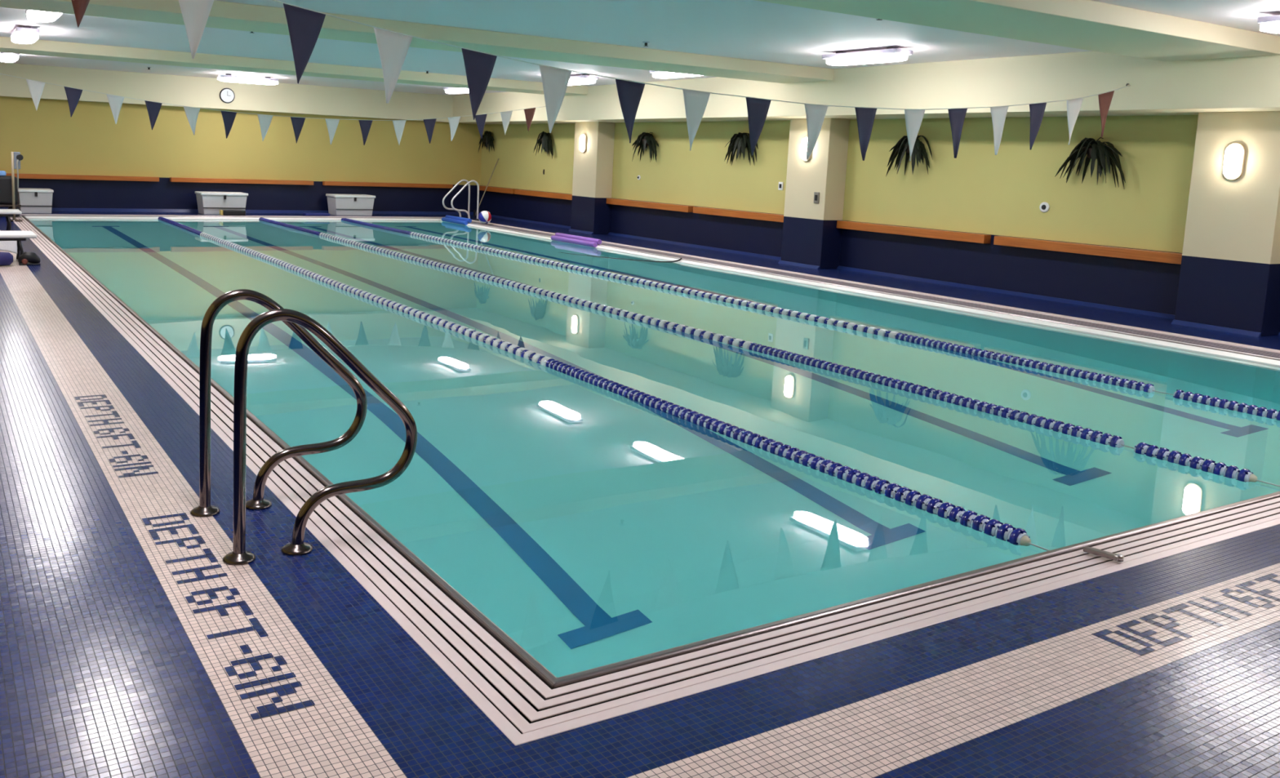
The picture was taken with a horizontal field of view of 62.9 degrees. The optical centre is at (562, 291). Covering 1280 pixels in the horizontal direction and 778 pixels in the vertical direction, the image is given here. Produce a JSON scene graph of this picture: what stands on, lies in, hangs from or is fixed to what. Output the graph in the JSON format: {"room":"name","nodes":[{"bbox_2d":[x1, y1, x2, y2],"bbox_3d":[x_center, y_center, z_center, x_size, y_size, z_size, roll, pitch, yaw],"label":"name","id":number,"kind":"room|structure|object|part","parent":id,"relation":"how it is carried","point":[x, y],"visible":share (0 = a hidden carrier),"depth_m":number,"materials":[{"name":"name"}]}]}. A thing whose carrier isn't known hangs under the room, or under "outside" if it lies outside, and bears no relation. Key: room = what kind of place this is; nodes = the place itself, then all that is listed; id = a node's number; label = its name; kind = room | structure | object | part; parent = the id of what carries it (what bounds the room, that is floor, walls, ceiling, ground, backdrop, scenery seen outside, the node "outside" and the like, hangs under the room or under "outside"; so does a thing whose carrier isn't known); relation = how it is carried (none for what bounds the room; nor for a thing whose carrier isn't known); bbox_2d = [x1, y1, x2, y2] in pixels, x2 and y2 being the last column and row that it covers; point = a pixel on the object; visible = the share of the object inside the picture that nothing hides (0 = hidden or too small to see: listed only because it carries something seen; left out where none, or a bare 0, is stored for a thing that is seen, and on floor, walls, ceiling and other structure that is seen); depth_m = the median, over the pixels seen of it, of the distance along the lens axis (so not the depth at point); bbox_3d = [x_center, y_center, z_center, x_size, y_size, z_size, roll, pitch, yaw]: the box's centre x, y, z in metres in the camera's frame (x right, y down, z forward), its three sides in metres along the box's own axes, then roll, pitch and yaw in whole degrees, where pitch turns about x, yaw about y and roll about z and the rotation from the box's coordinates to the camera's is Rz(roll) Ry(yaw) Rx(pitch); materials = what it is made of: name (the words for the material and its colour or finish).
{"room":"indoor swimming pool","nodes":[
{"label":"indoor swimming pool","id":0,"kind":"room"},
{"bbox_2d":[0,96,481,212],"bbox_3d":[-8.298,-3.419,24.494,14.080,3.100,0.300,-2,8,-31],"label":"wall","id":1,"kind":"structure","parent":0,"point":[50,140],"depth_m":24.58,"materials":[{"name":"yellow paint"}]},
{"bbox_2d":[5,173,159,181],"bbox_3d":[-11.004,-2.498,22.721,4.160,0.100,0.150,-2,8,-31],"label":"wall rail","id":2,"kind":"object","parent":1,"relation":"attached to","point":[20,175],"visible":1,"depth_m":22.94,"materials":[{"name":"orange wood"}]},
{"bbox_2d":[0,62,474,124],"bbox_3d":[-8.094,-4.575,24.088,14.080,0.690,0.300,-2,8,-31],"label":"trim","id":3,"kind":"structure","parent":1,"relation":"attached to","point":[202,92],"depth_m":24.00,"materials":[{"name":"beige paint"}]},
{"bbox_2d":[219,88,235,102],"bbox_3d":[-7.756,-4.526,24.093,0.350,0.350,0.053,-2,8,-31],"label":"wall clock","id":4,"kind":"object","parent":3,"relation":"attached to","point":[226,95],"visible":1,"depth_m":24.07,"materials":[{"name":"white plastic"}]},
{"bbox_2d":[0,207,479,214],"bbox_3d":[-8.268,-1.895,24.533,14.080,0.070,0.060,-2,8,-31],"label":"baseboard","id":5,"kind":"structure","parent":1,"relation":"attached to","point":[52,209],"depth_m":24.97,"materials":[{"name":"blue"}]},
{"bbox_2d":[169,177,313,185],"bbox_3d":[-7.577,-2.620,24.790,3.330,0.100,0.150,-2,8,-31],"label":"wall rail","id":6,"kind":"object","parent":1,"relation":"attached to","point":[171,179],"visible":1,"depth_m":24.67,"materials":[{"name":"orange wood"}]},
{"bbox_2d":[322,181,453,188],"bbox_3d":[-4.433,-2.732,26.688,3.480,0.100,0.150,-2,8,-31],"label":"wall rail","id":7,"kind":"object","parent":1,"relation":"attached to","point":[324,183],"visible":0.91,"depth_m":26.57,"materials":[{"name":"orange wood"}]},
{"bbox_2d":[0,211,1279,777],"bbox_3d":[-1.294,0.015,13.096,14.080,0.251,27.120,-2,8,-31],"label":"floor","id":8,"kind":"structure","parent":0,"point":[130,647],"depth_m":3.36,"materials":[{"name":"tile"}]},
{"bbox_2d":[0,251,13,266],"bbox_3d":[-7.143,-0.394,12.704,0.790,0.180,0.184,-2,8,-31],"label":"bag","id":9,"kind":"object","parent":8,"relation":"on","point":[6,258],"visible":1,"depth_m":12.81,"materials":[{"name":"blue"}]},
{"bbox_2d":[0,175,21,217],"bbox_3d":[-11.389,-1.880,20.520,1.250,0.800,0.660,-2,8,-31],"label":"cart","id":10,"kind":"object","parent":8,"relation":"on","point":[6,187],"visible":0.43,"depth_m":20.46,"materials":[{"name":"black plastic"}]},
{"bbox_2d":[0,170,6,176],"bbox_3d":[-11.375,-2.329,20.460,0.780,0.095,0.400,-2,8,-31],"label":"folded towel","id":11,"kind":"object","parent":10,"relation":"on","point":[2,173],"visible":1,"depth_m":20.47,"materials":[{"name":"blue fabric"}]},
{"bbox_2d":[0,203,21,207],"bbox_3d":[-11.396,-1.712,20.541,1.250,0.040,0.660,-2,8,-31],"label":"shelf","id":12,"kind":"object","parent":10,"relation":"attached to","point":[10,205],"depth_m":20.51,"materials":[{"name":"grey metal"}]},
{"bbox_2d":[0,208,22,231],"bbox_3d":[-9.814,-1.146,16.986,1.750,0.372,0.600,-2,8,-31],"label":"bench","id":13,"kind":"object","parent":8,"relation":"on","point":[7,213],"visible":0.92,"depth_m":17.13,"materials":[{"name":"plastic"}]},
{"bbox_3d":[-9.839,-1.262,16.953,1.580,0.033,0.540,-2,8,-31],"label":"frame","id":14,"kind":"part","parent":13,"relation":"part of","materials":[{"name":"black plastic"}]},
{"bbox_3d":[-9.354,-1.162,17.559,0.066,0.296,0.036,-2,8,-31],"label":"leg","id":15,"kind":"part","parent":13,"relation":"part of","materials":[{"name":"black plastic"}]},
{"bbox_3d":[-9.096,-1.097,17.136,0.066,0.296,0.036,-2,8,-31],"label":"leg","id":16,"kind":"part","parent":13,"relation":"part of","materials":[{"name":"black plastic"}]},
{"bbox_3d":[-9.807,-1.306,16.966,1.750,0.050,0.600,-2,8,-31],"label":"seat panel","id":17,"kind":"part","parent":13,"relation":"part of","materials":[{"name":"white"}]},
{"bbox_2d":[0,231,36,259],"bbox_3d":[-7.587,-0.553,13.061,1.750,0.372,0.600,-2,8,-31],"label":"bench","id":18,"kind":"object","parent":8,"relation":"on","point":[19,236],"visible":0.88,"depth_m":13.19,"materials":[{"name":"white plastic"}]},
{"bbox_2d":[0,240,17,253],"bbox_3d":[-7.239,-0.516,12.863,0.903,0.212,0.079,-2,8,-31],"label":"towel","id":19,"kind":"object","parent":18,"relation":"hanging from","point":[7,246],"visible":1,"depth_m":13.06,"materials":[{"name":"white fabric"}]},
{"bbox_3d":[-7.612,-0.668,13.028,1.580,0.033,0.540,-2,8,-31],"label":"frame","id":20,"kind":"part","parent":18,"relation":"part of","materials":[{"name":"black plastic"}]},
{"bbox_3d":[-7.580,-0.712,13.041,1.750,0.050,0.600,-2,8,-31],"label":"seat panel","id":21,"kind":"part","parent":18,"relation":"part of","materials":[{"name":"white plastic"}]},
{"bbox_3d":[-7.127,-0.568,13.634,0.066,0.296,0.036,-2,8,-31],"label":"leg","id":22,"kind":"part","parent":18,"relation":"part of","materials":[{"name":"black plastic"}]},
{"bbox_3d":[-6.869,-0.503,13.211,0.066,0.296,0.036,-2,8,-31],"label":"leg","id":23,"kind":"part","parent":18,"relation":"part of","materials":[{"name":"black plastic"}]},
{"bbox_2d":[17,251,40,265],"bbox_3d":[-6.694,-0.418,13.090,0.256,0.167,0.163,-2,8,-31],"label":"shoe","id":24,"kind":"object","parent":8,"relation":"on","point":[33,258],"visible":1,"depth_m":13.05,"materials":[{"name":"black plastic"}]},
{"bbox_2d":[17,187,53,213],"bbox_3d":[-11.199,-1.925,22.119,0.670,0.500,0.689,-2,8,-31],"label":"storage bin","id":25,"kind":"object","parent":8,"relation":"on","point":[31,200],"visible":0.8,"depth_m":21.87,"materials":[{"name":"grey plastic"}]},
{"bbox_3d":[-11.194,-2.144,22.097,0.670,0.060,0.676,-2,8,-31],"label":"lid","id":26,"kind":"part","parent":25,"relation":"part of","materials":[{"name":"white plastic"}]},
{"bbox_2d":[195,191,248,214],"bbox_3d":[-7.892,-2.043,24.116,1.060,0.500,0.689,-2,8,-31],"label":"storage bin","id":27,"kind":"object","parent":8,"relation":"on","point":[208,202],"visible":0.96,"depth_m":23.83,"materials":[{"name":"grey plastic"}]},
{"bbox_3d":[-7.886,-2.261,24.094,1.060,0.060,0.676,-2,8,-31],"label":"lid","id":28,"kind":"part","parent":27,"relation":"part of","materials":[{"name":"white plastic"}]},
{"bbox_2d":[190,288,367,517],"bbox_3d":[-1.257,0.471,4.674,0.798,0.982,0.124,-2,8,-31],"label":"grab rail","id":29,"kind":"object","parent":8,"relation":"on","point":[205,509],"visible":0.96,"depth_m":4.56,"materials":[{"name":"grey metal"}]},
{"bbox_2d":[302,212,329,215],"bbox_3d":[-5.873,-1.841,24.849,0.600,0.060,0.230,-2,8,-31],"label":"mat","id":30,"kind":"object","parent":8,"relation":"on","point":[304,213],"visible":1,"depth_m":24.75,"materials":[{"name":"blue"}]},
{"bbox_2d":[222,308,417,565],"bbox_3d":[-0.953,0.547,4.174,0.798,0.982,0.124,-2,8,-31],"label":"grab rail","id":31,"kind":"object","parent":8,"relation":"on","point":[297,547],"visible":1,"depth_m":4.08,"materials":[{"name":"grey metal"}]},
{"bbox_2d":[325,193,375,215],"bbox_3d":[-5.235,-2.137,25.720,1.050,0.500,0.689,-2,8,-31],"label":"storage bin","id":32,"kind":"object","parent":8,"relation":"on","point":[339,204],"visible":0.96,"depth_m":25.47,"materials":[{"name":"grey plastic"}]},
{"bbox_3d":[-5.230,-2.356,25.698,1.050,0.060,0.676,-2,8,-31],"label":"lid","id":33,"kind":"part","parent":32,"relation":"part of","materials":[{"name":"white plastic"}]},
{"bbox_2d":[442,179,471,218],"bbox_3d":[-2.644,-2.313,26.041,0.798,0.982,0.124,-2,8,-31],"label":"grab rail","id":34,"kind":"object","parent":8,"relation":"on","point":[461,180],"visible":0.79,"depth_m":26.03,"materials":[{"name":"grey metal"}]},
{"bbox_2d":[450,180,479,220],"bbox_3d":[-2.386,-2.248,25.618,0.798,0.982,0.124,-2,8,-31],"label":"grab rail","id":35,"kind":"object","parent":8,"relation":"on","point":[470,181],"visible":0.93,"depth_m":25.64,"materials":[{"name":"silver metal"}]},
{"bbox_2d":[473,158,498,217],"bbox_3d":[-1.973,-2.676,26.906,0.049,1.536,0.828,9,10,43],"label":"pole","id":36,"kind":"object","parent":8,"relation":"on","point":[474,211],"visible":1,"depth_m":26.89,"materials":[{"name":"beige"}]},
{"bbox_2d":[570,121,614,234],"bbox_3d":[0.646,-2.502,22.945,0.430,2.410,0.950,-2,8,-31],"label":"column","id":37,"kind":"structure","parent":8,"relation":"on","point":[593,169],"depth_m":22.63,"materials":[{"name":"paint"}]},
{"bbox_2d":[579,133,586,152],"bbox_3d":[0.428,-3.240,22.764,0.085,0.410,0.210,-2,8,-31],"label":"wall sconce","id":38,"kind":"object","parent":37,"relation":"attached to","point":[583,138],"visible":1,"depth_m":22.70,"materials":[{"name":"beige glass"}]},
{"bbox_2d":[579,134,584,151],"bbox_3d":[0.415,-3.240,22.756,0.055,0.354,0.164,-2,8,-31],"label":"diffuser","id":39,"kind":"object","parent":38,"relation":"attached to","point":[582,137],"depth_m":22.71,"materials":[{"name":"white"}]},
{"bbox_2d":[781,118,849,268],"bbox_3d":[4.146,-1.624,17.199,0.430,2.410,0.920,-2,8,-31],"label":"column","id":40,"kind":"structure","parent":8,"relation":"on","point":[811,236],"depth_m":16.93,"materials":[{"name":"paint"}]},
{"bbox_2d":[800,136,811,161],"bbox_3d":[3.950,-2.326,16.984,0.085,0.410,0.210,-2,8,-31],"label":"wall sconce","id":41,"kind":"object","parent":40,"relation":"attached to","point":[804,141],"visible":0.71,"depth_m":16.96,"materials":[{"name":"beige glass"}]},
{"bbox_2d":[800,137,807,159],"bbox_3d":[3.938,-2.325,16.976,0.055,0.354,0.164,-2,8,-31],"label":"diffuser","id":42,"kind":"object","parent":41,"relation":"attached to","point":[804,141],"depth_m":16.96,"materials":[{"name":"white"}]},
{"bbox_2d":[813,191,819,203],"bbox_3d":[4.093,-1.516,16.852,0.026,0.180,0.110,-2,8,-31],"label":"wall plate","id":43,"kind":"object","parent":40,"relation":"attached to","point":[816,194],"visible":1,"depth_m":16.84,"materials":[{"name":"silver"}]},
{"bbox_2d":[1174,111,1279,336],"bbox_3d":[7.538,-0.772,11.631,0.430,2.410,0.930,-2,8,-31],"label":"column","id":44,"kind":"structure","parent":8,"relation":"on","point":[1229,274],"depth_m":11.48,"materials":[{"name":"paint"}]},
{"bbox_2d":[1222,142,1245,180],"bbox_3d":[7.338,-1.426,11.427,0.085,0.410,0.210,-2,8,-31],"label":"wall sconce","id":45,"kind":"object","parent":44,"relation":"attached to","point":[1234,153],"visible":1,"depth_m":11.38,"materials":[{"name":"beige glass"}]},
{"bbox_2d":[1222,145,1241,177],"bbox_3d":[7.325,-1.425,11.419,0.055,0.354,0.164,-2,8,-31],"label":"diffuser","id":46,"kind":"object","parent":45,"relation":"attached to","point":[1232,166],"depth_m":11.39,"materials":[{"name":"white"}]},
{"bbox_2d":[0,0,1279,95],"bbox_3d":[-1.157,-3.280,12.676,14.680,0.200,27.720,-2,8,-31],"label":"ceiling","id":47,"kind":"structure","parent":0,"point":[748,29],"depth_m":12.33,"materials":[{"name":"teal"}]},
{"bbox_2d":[0,52,19,62],"bbox_3d":[-9.989,-4.237,18.769,0.300,0.171,1.280,-2,8,-31],"label":"ceiling light","id":48,"kind":"object","parent":47,"relation":"attached to","point":[4,56],"visible":0.91,"depth_m":18.30,"materials":[{"name":"grey"}]},
{"bbox_2d":[10,26,39,44],"bbox_3d":[-7.616,-3.626,14.758,0.300,0.171,1.280,-2,8,-31],"label":"ceiling light","id":49,"kind":"object","parent":47,"relation":"attached to","point":[24,35],"visible":1,"depth_m":14.31,"materials":[{"name":"grey"}]},
{"bbox_2d":[25,9,62,22],"bbox_3d":[-5.853,-3.172,11.768,0.300,0.171,1.280,-2,8,-31],"label":"ceiling light","id":50,"kind":"object","parent":47,"relation":"attached to","point":[34,15],"visible":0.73,"depth_m":11.69,"materials":[{"name":"grey plastic"}]},
{"bbox_2d":[217,73,278,84],"bbox_3d":[-6.801,-4.586,22.547,1.280,0.171,0.300,-2,8,-31],"label":"ceiling light","id":51,"kind":"object","parent":47,"relation":"attached to","point":[228,77],"visible":1,"depth_m":22.42,"materials":[{"name":"grey plastic"}]},
{"bbox_2d":[0,36,587,95],"bbox_3d":[-5.336,-4.018,18.567,13.060,0.170,1.000,-2,8,-31],"label":"trim","id":52,"kind":"structure","parent":47,"relation":"attached to","point":[41,47],"depth_m":18.05,"materials":[{"name":"beige paint"}]},
{"bbox_2d":[0,0,834,83],"bbox_3d":[-1.803,-3.131,12.766,13.060,0.170,1.100,-2,8,-31],"label":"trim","id":53,"kind":"structure","parent":47,"relation":"attached to","point":[223,15],"depth_m":12.69,"materials":[{"name":"beige paint"}]},
{"bbox_2d":[443,87,469,93],"bbox_3d":[-2.236,-4.438,22.871,0.300,0.171,1.280,-2,8,-31],"label":"ceiling light","id":54,"kind":"object","parent":47,"relation":"attached to","point":[448,90],"visible":0.59,"depth_m":22.82,"materials":[{"name":"grey plastic"}]},
{"bbox_2d":[567,73,598,85],"bbox_3d":[0.189,-3.830,18.891,0.300,0.171,1.280,-2,8,-31],"label":"ceiling light","id":55,"kind":"object","parent":47,"relation":"attached to","point":[584,78],"visible":0.56,"depth_m":18.44,"materials":[{"name":"grey plastic"}]},
{"bbox_2d":[648,70,702,78],"bbox_3d":[1.814,-3.422,16.224,0.300,0.171,1.280,-2,8,-31],"label":"ceiling light","id":56,"kind":"object","parent":47,"relation":"attached to","point":[658,74],"visible":0.52,"depth_m":16.29,"materials":[{"name":"grey"}]},
{"bbox_2d":[822,46,912,65],"bbox_3d":[3.775,-2.930,13.006,0.300,0.171,1.280,-2,8,-31],"label":"ceiling light","id":57,"kind":"object","parent":47,"relation":"attached to","point":[891,54],"visible":1,"depth_m":12.81,"materials":[{"name":"grey plastic"}]},
{"bbox_2d":[755,0,1279,61],"bbox_3d":[1.344,-2.342,7.600,13.060,0.170,1.200,-2,8,-31],"label":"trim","id":58,"kind":"structure","parent":47,"relation":"attached to","point":[1085,24],"depth_m":9.24,"materials":[{"name":"beige paint"}]},
{"bbox_2d":[1257,14,1279,33],"bbox_3d":[6.457,-2.257,8.602,0.300,0.171,1.280,-2,8,-31],"label":"ceiling light","id":59,"kind":"object","parent":47,"relation":"attached to","point":[1270,24],"visible":1,"depth_m":8.98,"materials":[{"name":"grey plastic"}]},
{"bbox_2d":[479,115,1198,315],"bbox_3d":[4.850,-1.882,16.726,0.300,3.100,27.420,-2,8,-31],"label":"wall","id":60,"kind":"structure","parent":0,"point":[980,191],"depth_m":15.25,"materials":[{"name":"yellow paint"}]},
{"bbox_2d":[478,130,494,152],"bbox_3d":[-2.008,-3.917,27.373,0.313,0.605,0.768,-2,8,-31],"label":"fern","id":61,"kind":"object","parent":60,"relation":"attached to","point":[487,139],"visible":0.99,"depth_m":27.21,"materials":[{"name":"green plant"}]},
{"bbox_2d":[479,185,515,193],"bbox_3d":[-1.709,-2.647,27.109,0.150,0.120,1.930,-2,8,-31],"label":"wall rail","id":62,"kind":"object","parent":60,"relation":"attached to","point":[506,190],"visible":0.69,"depth_m":26.93,"materials":[{"name":"orange wood"}]},
{"bbox_2d":[514,189,572,199],"bbox_3d":[-0.329,-2.301,24.843,0.150,0.120,3.180,-2,8,-31],"label":"wall rail","id":63,"kind":"object","parent":60,"relation":"attached to","point":[522,192],"visible":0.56,"depth_m":24.90,"materials":[{"name":"orange wood"}]},
{"bbox_2d":[533,131,553,159],"bbox_3d":[-0.439,-3.482,24.796,0.316,0.651,0.743,-2,8,-31],"label":"fern","id":64,"kind":"object","parent":60,"relation":"attached to","point":[544,139],"visible":1,"depth_m":24.64,"materials":[{"name":"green plant"}]},
{"bbox_2d":[631,132,658,161],"bbox_3d":[1.693,-2.950,21.303,0.309,0.612,0.862,-2,8,-31],"label":"fern","id":65,"kind":"object","parent":60,"relation":"attached to","point":[643,140],"visible":1,"depth_m":21.22,"materials":[{"name":"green plant"}]},
{"bbox_2d":[606,198,693,212],"bbox_3d":[1.742,-1.781,21.444,0.150,0.120,2.870,-2,8,-31],"label":"wall rail","id":66,"kind":"object","parent":60,"relation":"attached to","point":[676,207],"visible":0.89,"depth_m":21.22,"materials":[{"name":"orange wood"}]},
{"bbox_2d":[693,206,783,222],"bbox_3d":[3.282,-1.394,18.916,0.150,0.120,2.780,-2,8,-31],"label":"wall rail","id":67,"kind":"object","parent":60,"relation":"attached to","point":[716,211],"visible":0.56,"depth_m":18.91,"materials":[{"name":"orange wood"}]},
{"bbox_2d":[724,132,758,164],"bbox_3d":[3.201,-2.564,18.809,0.329,0.608,0.824,-2,8,-31],"label":"fern","id":68,"kind":"object","parent":60,"relation":"attached to","point":[740,141],"visible":0.97,"depth_m":18.73,"materials":[{"name":"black plant"}]},
{"bbox_2d":[777,182,783,190],"bbox_3d":[3.791,-1.838,18.166,0.026,0.140,0.110,-2,8,-31],"label":"wall plate","id":69,"kind":"object","parent":60,"relation":"attached to","point":[780,186],"visible":1,"depth_m":18.14,"materials":[{"name":"white plastic"}]},
{"bbox_2d":[452,50,1279,124],"bbox_3d":[4.489,-3.018,15.979,1.020,0.690,26.820,-2,8,-31],"label":"beam","id":70,"kind":"structure","parent":60,"relation":"attached to","point":[1249,83],"depth_m":13.68,"materials":[{"name":"beige paint"}]},
{"bbox_2d":[478,213,1279,337],"bbox_3d":[4.526,-0.337,16.588,0.490,0.045,27.120,-2,8,-31],"label":"baseboard","id":71,"kind":"structure","parent":60,"relation":"attached to","point":[926,280],"depth_m":14.96,"materials":[{"name":"blue tile"}]},
{"bbox_2d":[885,135,932,176],"bbox_3d":[5.177,-2.022,15.594,0.303,0.642,0.812,-2,8,-31],"label":"fern","id":72,"kind":"object","parent":60,"relation":"attached to","point":[901,146],"visible":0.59,"depth_m":15.54,"materials":[{"name":"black plant"}]},
{"bbox_2d":[904,144,909,153],"bbox_3d":[5.210,-2.129,15.573,0.220,0.130,0.220,-2,8,-31],"label":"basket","id":73,"kind":"object","parent":72,"relation":"on","point":[906,146],"depth_m":15.52,"materials":[{"name":"black"}]},
{"bbox_2d":[836,220,991,243],"bbox_3d":[5.211,-0.910,15.749,0.150,0.120,2.780,-2,8,-31],"label":"wall rail","id":74,"kind":"object","parent":60,"relation":"attached to","point":[901,230],"visible":1,"depth_m":15.53,"materials":[{"name":"orange wood"}]},
{"bbox_2d":[1039,201,1049,212],"bbox_3d":[6.398,-1.121,13.877,0.040,0.140,0.140,-2,8,-31],"label":"wall plate","id":75,"kind":"object","parent":60,"relation":"attached to","point":[1044,206],"visible":1,"depth_m":13.86,"materials":[{"name":"white plastic"}]},
{"bbox_2d":[993,235,1182,264],"bbox_3d":[6.699,-0.537,13.306,0.150,0.120,2.670,-2,8,-31],"label":"wall rail","id":76,"kind":"object","parent":60,"relation":"attached to","point":[1079,248],"visible":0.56,"depth_m":13.19,"materials":[{"name":"orange wood"}]},
{"bbox_2d":[1054,137,1125,187],"bbox_3d":[6.669,-1.624,13.124,0.326,0.643,0.933,-2,8,-31],"label":"fern","id":77,"kind":"object","parent":60,"relation":"attached to","point":[1098,150],"visible":1,"depth_m":13.02,"materials":[{"name":"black plant"}]},
{"bbox_2d":[1086,147,1097,159],"bbox_3d":[6.700,-1.735,13.128,0.220,0.130,0.220,-2,8,-31],"label":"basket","id":78,"kind":"object","parent":77,"relation":"on","point":[1091,153],"depth_m":13.03,"materials":[{"name":"black"}]},
{"bbox_3d":[6.399,-2.344,11.824,0.045,0.029,0.010,-2,8,-31],"label":"hook","id":79,"kind":"object","parent":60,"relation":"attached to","visible":0},
{"bbox_2d":[71,0,1130,160],"bbox_3d":[0.826,-1.823,8.490,13.062,1.375,0.098,-2,8,-31],"label":"pennant line","id":80,"kind":"object","parent":79,"relation":"hanging from","point":[304,24],"visible":1,"depth_m":8.01,"materials":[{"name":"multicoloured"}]},
{"bbox_3d":[0.838,-2.065,8.456,13.062,0.884,0.007,-2,8,-31],"label":"cord","id":81,"kind":"part","parent":80,"relation":"part of","materials":[{"name":"fabric"}]},
{"bbox_3d":[-1.587,0.712,14.725,9.264,2.026,21.231,-2,8,-31],"label":"basin","id":82,"kind":"object","parent":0,"visible":0},
{"bbox_2d":[9,213,1279,746],"bbox_3d":[-1.454,-0.232,14.768,10.134,0.204,21.924,-2,8,-31],"label":"pool edge","id":83,"kind":"object","parent":82,"relation":"attached to","point":[523,699],"visible":0.59,"depth_m":4.11,"materials":[{"name":"white tile"}]},
{"bbox_2d":[5,151,23,222],"bbox_3d":[-10.333,-1.974,19.619,0.280,1.300,0.295,6,8,27],"label":"post","id":84,"kind":"object","parent":83,"relation":"on","point":[16,157],"visible":0.92,"depth_m":19.57,"materials":[{"name":"grey metal"}]},
{"bbox_3d":[-10.362,-1.344,19.692,0.280,0.030,0.280,-2,8,-31],"label":"plate","id":85,"kind":"part","parent":84,"relation":"part of","materials":[{"name":"grey metal"}]},
{"bbox_3d":[-10.252,-2.461,19.589,0.110,0.320,0.060,-2,8,-31],"label":"panel","id":86,"kind":"part","parent":84,"relation":"part of","materials":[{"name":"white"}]},
{"bbox_3d":[-10.200,-2.519,19.588,0.120,0.120,0.080,-2,8,-31],"label":"dial knob","id":87,"kind":"part","parent":84,"relation":"part of","materials":[{"name":"black plastic"}]},
{"bbox_2d":[219,209,245,215],"bbox_3d":[-7.537,-1.800,23.794,0.540,0.110,0.250,-2,8,-31],"label":"kickboard","id":88,"kind":"object","parent":83,"relation":"on","point":[225,212],"visible":1,"depth_m":23.69,"materials":[{"name":"black plastic"}]},
{"bbox_2d":[478,210,491,223],"bbox_3d":[-1.824,-1.733,24.362,0.309,0.308,0.307,-2,8,-31],"label":"beach ball","id":89,"kind":"object","parent":83,"relation":"on","point":[484,216],"visible":1,"depth_m":24.26,"materials":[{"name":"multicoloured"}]},
{"bbox_2d":[1083,546,1124,561],"bbox_3d":[2.319,1.123,4.475,0.157,0.026,0.040,9,10,44],"label":"clamp","id":90,"kind":"object","parent":83,"relation":"on","point":[1116,557],"visible":1,"depth_m":4.46,"materials":[{"name":"silver metal"}]},
{"bbox_2d":[27,218,1279,677],"bbox_3d":[-1.593,0.855,14.743,9.260,2.245,21.240,-2,8,-31],"label":"pool water","id":91,"kind":"object","parent":82,"relation":"in","point":[593,526],"visible":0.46,"depth_m":6.81,"materials":[{"name":"teal liquid"}]},
{"bbox_2d":[441,214,471,225],"bbox_3d":[-2.566,-1.722,25.093,0.195,0.155,1.300,-2,8,-31],"label":"float","id":92,"kind":"object","parent":91,"relation":"on","point":[461,220],"visible":1,"depth_m":24.96,"materials":[{"name":"blue plastic"}]},
{"bbox_2d":[551,232,601,247],"bbox_3d":[0.246,-1.016,20.478,0.195,0.155,1.600,-2,8,-31],"label":"float","id":93,"kind":"object","parent":91,"relation":"on","point":[588,242],"visible":1,"depth_m":20.35,"materials":[{"name":"purple plastic"}]},
{"bbox_2d":[157,217,1049,551],"bbox_3d":[-3.266,-0.208,13.561,0.126,0.102,21.200,-2,8,-31],"label":"lane rope","id":94,"kind":"object","parent":91,"relation":"on","point":[1006,531],"visible":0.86,"depth_m":6.53,"materials":[{"name":"blue plastic"}]},
{"bbox_2d":[560,252,682,262],"bbox_3d":[0.900,-0.604,17.901,2.279,0.101,0.346,6,8,24],"label":"noodle","id":95,"kind":"object","parent":91,"relation":"on","point":[680,259],"visible":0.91,"depth_m":17.57,"materials":[{"name":"plastic"}]},
{"bbox_2d":[258,217,1279,486],"bbox_3d":[-1.418,-0.274,14.677,0.126,0.102,21.200,-2,8,-31],"label":"lane rope","id":96,"kind":"object","parent":91,"relation":"on","point":[1197,462],"visible":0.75,"depth_m":8.20,"materials":[{"name":"blue plastic"}]},
{"bbox_2d":[340,217,1279,420],"bbox_3d":[0.225,-0.332,15.669,0.126,0.102,21.200,-2,8,-31],"label":"lane rope","id":97,"kind":"object","parent":91,"relation":"on","point":[1197,397],"visible":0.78,"depth_m":10.33,"materials":[{"name":"blue plastic"}]},
{"bbox_3d":[-7.455,-1.445,9.297,0.300,3.100,27.420,-2,8,-31],"label":"wall","id":98,"kind":"structure","parent":0,"visible":0},
{"bbox_2d":[0,73,545,145],"bbox_3d":[-5.727,-3.389,19.251,13.061,1.230,0.104,-2,8,-31],"label":"pennant line","id":99,"kind":"object","parent":98,"relation":"hanging from","point":[36,87],"visible":0.99,"depth_m":19.40,"materials":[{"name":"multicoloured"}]},
{"bbox_3d":[-5.717,-3.631,19.220,13.061,0.742,0.007,-2,8,-31],"label":"cord","id":100,"kind":"part","parent":99,"relation":"part of","materials":[{"name":"white fabric"}]}
]}

